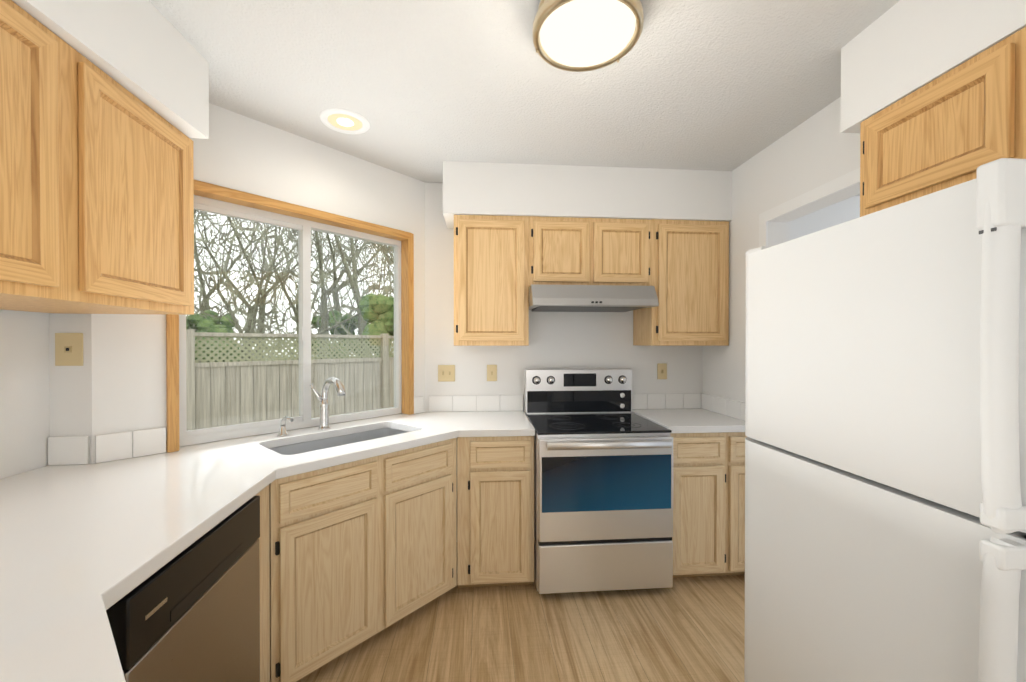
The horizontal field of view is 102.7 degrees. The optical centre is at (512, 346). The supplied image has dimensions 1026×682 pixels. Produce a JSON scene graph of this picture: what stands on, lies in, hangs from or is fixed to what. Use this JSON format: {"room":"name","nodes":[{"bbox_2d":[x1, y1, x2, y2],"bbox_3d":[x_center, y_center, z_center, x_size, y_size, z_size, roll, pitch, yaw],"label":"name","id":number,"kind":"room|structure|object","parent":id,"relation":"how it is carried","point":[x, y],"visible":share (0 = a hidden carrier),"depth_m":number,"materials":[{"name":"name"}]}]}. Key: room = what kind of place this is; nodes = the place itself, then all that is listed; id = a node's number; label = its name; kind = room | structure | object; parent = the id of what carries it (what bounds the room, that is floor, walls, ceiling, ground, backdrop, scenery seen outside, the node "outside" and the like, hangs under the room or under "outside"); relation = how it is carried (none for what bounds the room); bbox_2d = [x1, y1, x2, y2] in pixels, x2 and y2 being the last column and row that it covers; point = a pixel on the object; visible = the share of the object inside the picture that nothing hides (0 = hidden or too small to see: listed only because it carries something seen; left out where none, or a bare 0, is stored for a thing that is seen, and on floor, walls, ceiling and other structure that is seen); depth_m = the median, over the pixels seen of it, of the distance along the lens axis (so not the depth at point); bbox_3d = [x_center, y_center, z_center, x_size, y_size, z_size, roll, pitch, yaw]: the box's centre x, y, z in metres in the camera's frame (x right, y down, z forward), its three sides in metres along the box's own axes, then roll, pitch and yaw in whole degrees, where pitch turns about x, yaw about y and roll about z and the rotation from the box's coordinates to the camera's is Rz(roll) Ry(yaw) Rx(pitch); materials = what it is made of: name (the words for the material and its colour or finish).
{"room":"kitchen","nodes":[
{"label":"kitchen","id":0,"kind":"room"},
{"bbox_2d":[0,309,91,478],"bbox_3d":[-1.650,0.140,-0.409,0.275,2.530,4.315,0,0,-5],"label":"wall","id":1,"kind":"structure","parent":0,"point":[43,397],"depth_m":1.58,"materials":[{"name":"white paint"}]},
{"bbox_2d":[55,333,82,365],"bbox_3d":[-1.754,0.013,1.620,0.100,0.130,0.010,0,0,-5],"label":"outlet plate","id":2,"kind":"object","parent":1,"relation":"attached to","point":[68,349],"visible":1,"depth_m":1.62,"materials":[{"name":"beige plastic"}]},
{"bbox_2d":[0,0,193,314],"bbox_3d":[-1.456,-0.476,1.104,0.519,0.703,1.065,0,0,-8],"label":"upper cabinet","id":3,"kind":"object","parent":1,"relation":"attached to","point":[96,190],"visible":1,"depth_m":1.16,"materials":[{"name":"brown wood"}]},
{"bbox_2d":[91,103,424,463],"bbox_3d":[-1.168,0.124,2.352,0.160,2.530,1.753,0,0,40],"label":"wall","id":4,"kind":"structure","parent":0,"point":[237,151],"depth_m":2.06,"materials":[{"name":"white paint"}]},
{"bbox_2d":[166,180,413,451],"bbox_3d":[-1.143,-0.147,2.330,0.143,1.225,1.297,0,0,40],"label":"window","id":5,"kind":"structure","parent":4,"relation":"in","point":[303,418],"depth_m":2.31,"materials":[{"name":"white"}]},
{"bbox_2d":[297,574,744,681],"bbox_3d":[0.597,1.450,0.357,4.635,0.100,5.230,0,0,-5],"label":"floor","id":6,"kind":"structure","parent":0,"point":[687,629],"depth_m":1.95,"materials":[{"name":"brown wood"}]},
{"bbox_2d":[106,496,259,681],"bbox_3d":[-1.136,0.959,1.096,0.608,0.874,0.594,0,0,-9],"label":"dishwasher","id":7,"kind":"object","parent":6,"relation":"on","point":[191,613],"visible":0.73,"depth_m":1.10,"materials":[{"name":"silver plastic"}]},
{"bbox_2d":[255,485,269,681],"bbox_3d":[-1.068,0.952,1.480,0.302,0.883,0.131,0,0,-9],"label":"filler panel","id":8,"kind":"object","parent":6,"relation":"on","point":[264,545],"visible":0.06,"depth_m":1.52,"materials":[{"name":"brown wood"}]},
{"bbox_2d":[269,438,456,681],"bbox_3d":[-0.845,0.949,2.123,0.626,0.883,0.944,0,0,40],"label":"base cabinet","id":9,"kind":"object","parent":6,"relation":"on","point":[362,550],"visible":0.71,"depth_m":1.82,"materials":[{"name":"brown wood"}]},
{"bbox_2d":[457,436,533,587],"bbox_3d":[-0.119,0.946,2.604,0.434,0.883,0.628,0,0,-5],"label":"base cabinet","id":10,"kind":"object","parent":6,"relation":"on","point":[495,511],"visible":0.98,"depth_m":2.30,"materials":[{"name":"brown wood"}]},
{"bbox_2d":[525,368,672,593],"bbox_3d":[0.491,0.775,2.558,0.759,1.225,0.748,0,0,-5],"label":"range","id":11,"kind":"object","parent":6,"relation":"on","point":[603,487],"visible":0.98,"depth_m":2.26,"materials":[{"name":"silver metal"}]},
{"bbox_2d":[670,432,746,577],"bbox_3d":[1.146,0.945,2.705,0.557,0.883,0.628,0,0,-5],"label":"base cabinet","id":12,"kind":"object","parent":6,"relation":"on","point":[708,538],"visible":0.58,"depth_m":2.40,"materials":[{"name":"brown wood"}]},
{"bbox_2d":[744,158,1025,681],"bbox_3d":[1.141,0.537,1.054,0.789,1.718,0.817,0,0,-5],"label":"refrigerator","id":13,"kind":"object","parent":6,"relation":"on","point":[885,445],"visible":1,"depth_m":0.89,"materials":[{"name":"white metal"}]},
{"bbox_3d":[-0.540,0.960,0.149,1.288,0.883,1.285,0,0,-5],"label":"base cabinet","id":14,"kind":"object","parent":6,"relation":"on","visible":0},
{"bbox_2d":[0,576,149,681],"bbox_3d":[-0.281,0.497,0.115,0.865,0.040,1.413,0,0,-5],"label":"countertop","id":15,"kind":"structure","parent":14,"relation":"on","point":[76,643],"depth_m":0.65,"materials":[{"name":"stone"}]},
{"bbox_2d":[0,419,443,643],"bbox_3d":[-0.988,0.491,1.096,1.590,0.040,3.480,0,0,-5],"label":"countertop","id":16,"kind":"structure","parent":14,"relation":"on","point":[84,548],"depth_m":1.17,"materials":[{"name":"stone"}]},
{"bbox_2d":[277,416,292,436],"bbox_3d":[-1.168,0.411,2.114,0.098,0.106,0.085,0,0,-5],"label":"soap dispenser","id":17,"kind":"object","parent":16,"relation":"on","point":[283,432],"visible":1,"depth_m":2.12,"materials":[{"name":"silver metal"}]},
{"bbox_2d":[269,428,407,454],"bbox_3d":[-0.867,0.603,2.142,0.407,0.195,0.774,0,0,40],"label":"sink basin","id":18,"kind":"object","parent":16,"relation":"in","point":[299,448],"visible":0.02,"depth_m":2.28,"materials":[{"name":"silver metal"}]},
{"bbox_2d":[48,393,744,464],"bbox_3d":[-0.212,0.407,2.322,3.329,0.111,1.167,0,0,-5],"label":"backsplash","id":19,"kind":"structure","parent":16,"relation":"on","point":[68,450],"depth_m":2.61,"materials":[{"name":"white tile"}]},
{"bbox_2d":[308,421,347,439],"bbox_3d":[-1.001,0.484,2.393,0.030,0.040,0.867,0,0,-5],"label":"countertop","id":20,"kind":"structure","parent":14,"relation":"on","point":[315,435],"depth_m":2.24,"materials":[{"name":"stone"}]},
{"bbox_2d":[310,377,345,429],"bbox_3d":[-1.014,0.316,2.256,0.216,0.296,0.142,0,0,-5],"label":"faucet","id":21,"kind":"object","parent":20,"relation":"on","point":[322,398],"visible":1,"depth_m":2.27,"materials":[{"name":"silver metal"}]},
{"bbox_2d":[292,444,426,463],"bbox_3d":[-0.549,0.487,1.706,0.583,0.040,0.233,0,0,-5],"label":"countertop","id":22,"kind":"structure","parent":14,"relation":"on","point":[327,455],"depth_m":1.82,"materials":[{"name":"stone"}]},
{"bbox_2d":[332,411,534,439],"bbox_3d":[-0.393,0.483,2.440,1.011,0.040,0.905,0,0,-5],"label":"countertop","id":23,"kind":"structure","parent":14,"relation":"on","point":[424,425],"depth_m":2.43,"materials":[{"name":"stone"}]},
{"bbox_2d":[632,408,744,432],"bbox_3d":[1.146,0.482,2.699,0.561,0.040,0.633,0,0,-5],"label":"countertop","id":24,"kind":"structure","parent":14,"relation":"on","point":[694,420],"depth_m":2.55,"materials":[{"name":"stone"}]},
{"bbox_2d":[149,0,899,195],"bbox_3d":[0.597,-1.180,0.342,4.635,0.100,5.230,0,0,-5],"label":"ceiling","id":25,"kind":"structure","parent":0,"point":[425,88],"depth_m":1.75,"materials":[{"name":"white paint"}]},
{"bbox_2d":[12,0,208,138],"bbox_3d":[-1.363,-0.973,-0.401,0.610,0.305,4.060,0,0,-5],"label":"soffit","id":26,"kind":"structure","parent":25,"relation":"attached to","point":[146,52],"depth_m":1.32,"materials":[{"name":"white paint"}]},
{"bbox_2d":[319,108,369,133],"bbox_3d":[-0.852,-1.135,2.085,0.238,0.008,0.238,0,0,-5],"label":"recessed light","id":27,"kind":"object","parent":25,"relation":"in","point":[344,121],"visible":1,"depth_m":2.08,"materials":[{"name":"white paint"}]},
{"bbox_2d":[443,161,731,228],"bbox_3d":[0.484,-0.984,2.782,1.870,0.320,0.350,0,0,-5],"label":"soffit","id":28,"kind":"structure","parent":25,"relation":"attached to","point":[496,189],"depth_m":2.60,"materials":[{"name":"white paint"}]},
{"bbox_2d":[532,0,643,71],"bbox_3d":[0.247,-1.076,1.378,0.364,0.117,0.364,0,0,-5],"label":"flush-mount ceiling light","id":29,"kind":"object","parent":25,"relation":"attached to","point":[581,35],"visible":1,"depth_m":1.34,"materials":[{"name":"white glass"}]},
{"bbox_2d":[841,0,1025,132],"bbox_3d":[1.536,-0.966,-0.307,0.265,0.320,3.785,0,0,-5],"label":"soffit","id":30,"kind":"structure","parent":25,"relation":"attached to","point":[899,50],"depth_m":1.31,"materials":[{"name":"white paint"}]},
{"bbox_2d":[425,182,859,412],"bbox_3d":[1.036,0.120,3.068,3.325,2.530,0.120,0,0,-5],"label":"wall","id":31,"kind":"structure","parent":0,"point":[580,340],"depth_m":2.94,"materials":[{"name":"white paint"}]},
{"bbox_2d":[438,365,454,381],"bbox_3d":[-0.467,0.191,2.880,0.118,0.116,0.016,0,0,-5],"label":"switch plate","id":32,"kind":"object","parent":31,"relation":"attached to","point":[446,373],"visible":1,"depth_m":2.88,"materials":[{"name":"beige plastic"}]},
{"bbox_2d":[487,365,496,380],"bbox_3d":[-0.149,0.191,2.905,0.072,0.116,0.016,0,0,-5],"label":"switch plate","id":33,"kind":"object","parent":31,"relation":"attached to","point":[491,372],"visible":1,"depth_m":2.91,"materials":[{"name":"beige plastic"}]},
{"bbox_2d":[454,215,529,345],"bbox_3d":[-0.147,-0.413,2.733,0.472,0.821,0.344,0,0,-5],"label":"upper cabinet","id":34,"kind":"object","parent":31,"relation":"attached to","point":[502,264],"depth_m":2.57,"materials":[{"name":"brown wood"}]},
{"bbox_2d":[530,216,593,284],"bbox_3d":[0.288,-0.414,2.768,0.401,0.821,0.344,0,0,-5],"label":"upper cabinet","id":35,"kind":"object","parent":31,"relation":"attached to","point":[561,248],"depth_m":2.60,"materials":[{"name":"brown wood"}]},
{"bbox_2d":[529,284,658,311],"bbox_3d":[0.478,-0.308,2.699,0.768,0.134,0.513,0,0,-5],"label":"range hood","id":36,"kind":"object","parent":35,"relation":"attached to","point":[583,298],"visible":0.94,"depth_m":2.48,"materials":[{"name":"silver metal"}]},
{"bbox_2d":[594,218,657,345],"bbox_3d":[0.691,-0.414,2.800,0.408,0.821,0.344,0,0,-5],"label":"upper cabinet","id":37,"kind":"object","parent":31,"relation":"attached to","point":[625,250],"depth_m":2.64,"materials":[{"name":"brown wood"}]},
{"bbox_2d":[657,363,666,378],"bbox_3d":[1.094,0.185,3.004,0.072,0.116,0.016,0,0,-5],"label":"switch plate","id":38,"kind":"object","parent":31,"relation":"attached to","point":[661,370],"visible":1,"depth_m":3.01,"materials":[{"name":"beige plastic"}]},
{"bbox_2d":[658,219,728,345],"bbox_3d":[1.153,-0.414,2.837,0.519,0.821,0.344,0,0,-5],"label":"upper cabinet","id":39,"kind":"object","parent":31,"relation":"attached to","point":[693,255],"depth_m":2.67,"materials":[{"name":"brown wood"}]},
{"bbox_2d":[702,97,859,402],"bbox_3d":[1.671,0.135,0.435,0.120,2.530,5.230,0,0,-5],"label":"wall","id":40,"kind":"structure","parent":0,"point":[817,149],"depth_m":2.35,"materials":[{"name":"white paint"}]},
{"bbox_2d":[759,168,859,246],"bbox_3d":[1.482,0.311,1.961,0.012,2.160,0.900,0,0,-5],"label":"door frame","id":41,"kind":"structure","parent":40,"relation":"attached to","point":[845,181],"depth_m":2.06,"materials":[{"name":"white paint"}]},
{"bbox_2d":[860,27,1025,216],"bbox_3d":[1.420,-0.635,1.033,0.275,0.353,0.950,0,0,-5],"label":"upper cabinet","id":42,"kind":"object","parent":40,"relation":"attached to","point":[961,123],"visible":0.94,"depth_m":1.20,"materials":[{"name":"brown wood"}]},
{"label":"outside","id":43,"kind":"structure","parent":0,"visible":0},
{"bbox_3d":[-7.006,1.663,24.414,70.000,0.100,70.000,0,0,-5],"label":"ground","id":44,"kind":"structure","parent":43,"visible":0},
{"bbox_2d":[186,329,393,430],"bbox_3d":[-2.545,0.765,5.704,0.100,1.910,9.066,0,0,40],"label":"fence","id":45,"kind":"object","parent":44,"relation":"on","point":[276,379],"depth_m":5.16,"materials":[{"name":"grey wood"}]},
{"bbox_2d":[186,210,393,362],"bbox_3d":[-10.922,-4.474,10.799,36.770,12.371,36.770,0,0,-5],"label":"trees","id":46,"kind":"object","parent":44,"relation":"on","point":[361,301],"depth_m":9.55,"materials":[{"name":"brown plant"}]}
]}

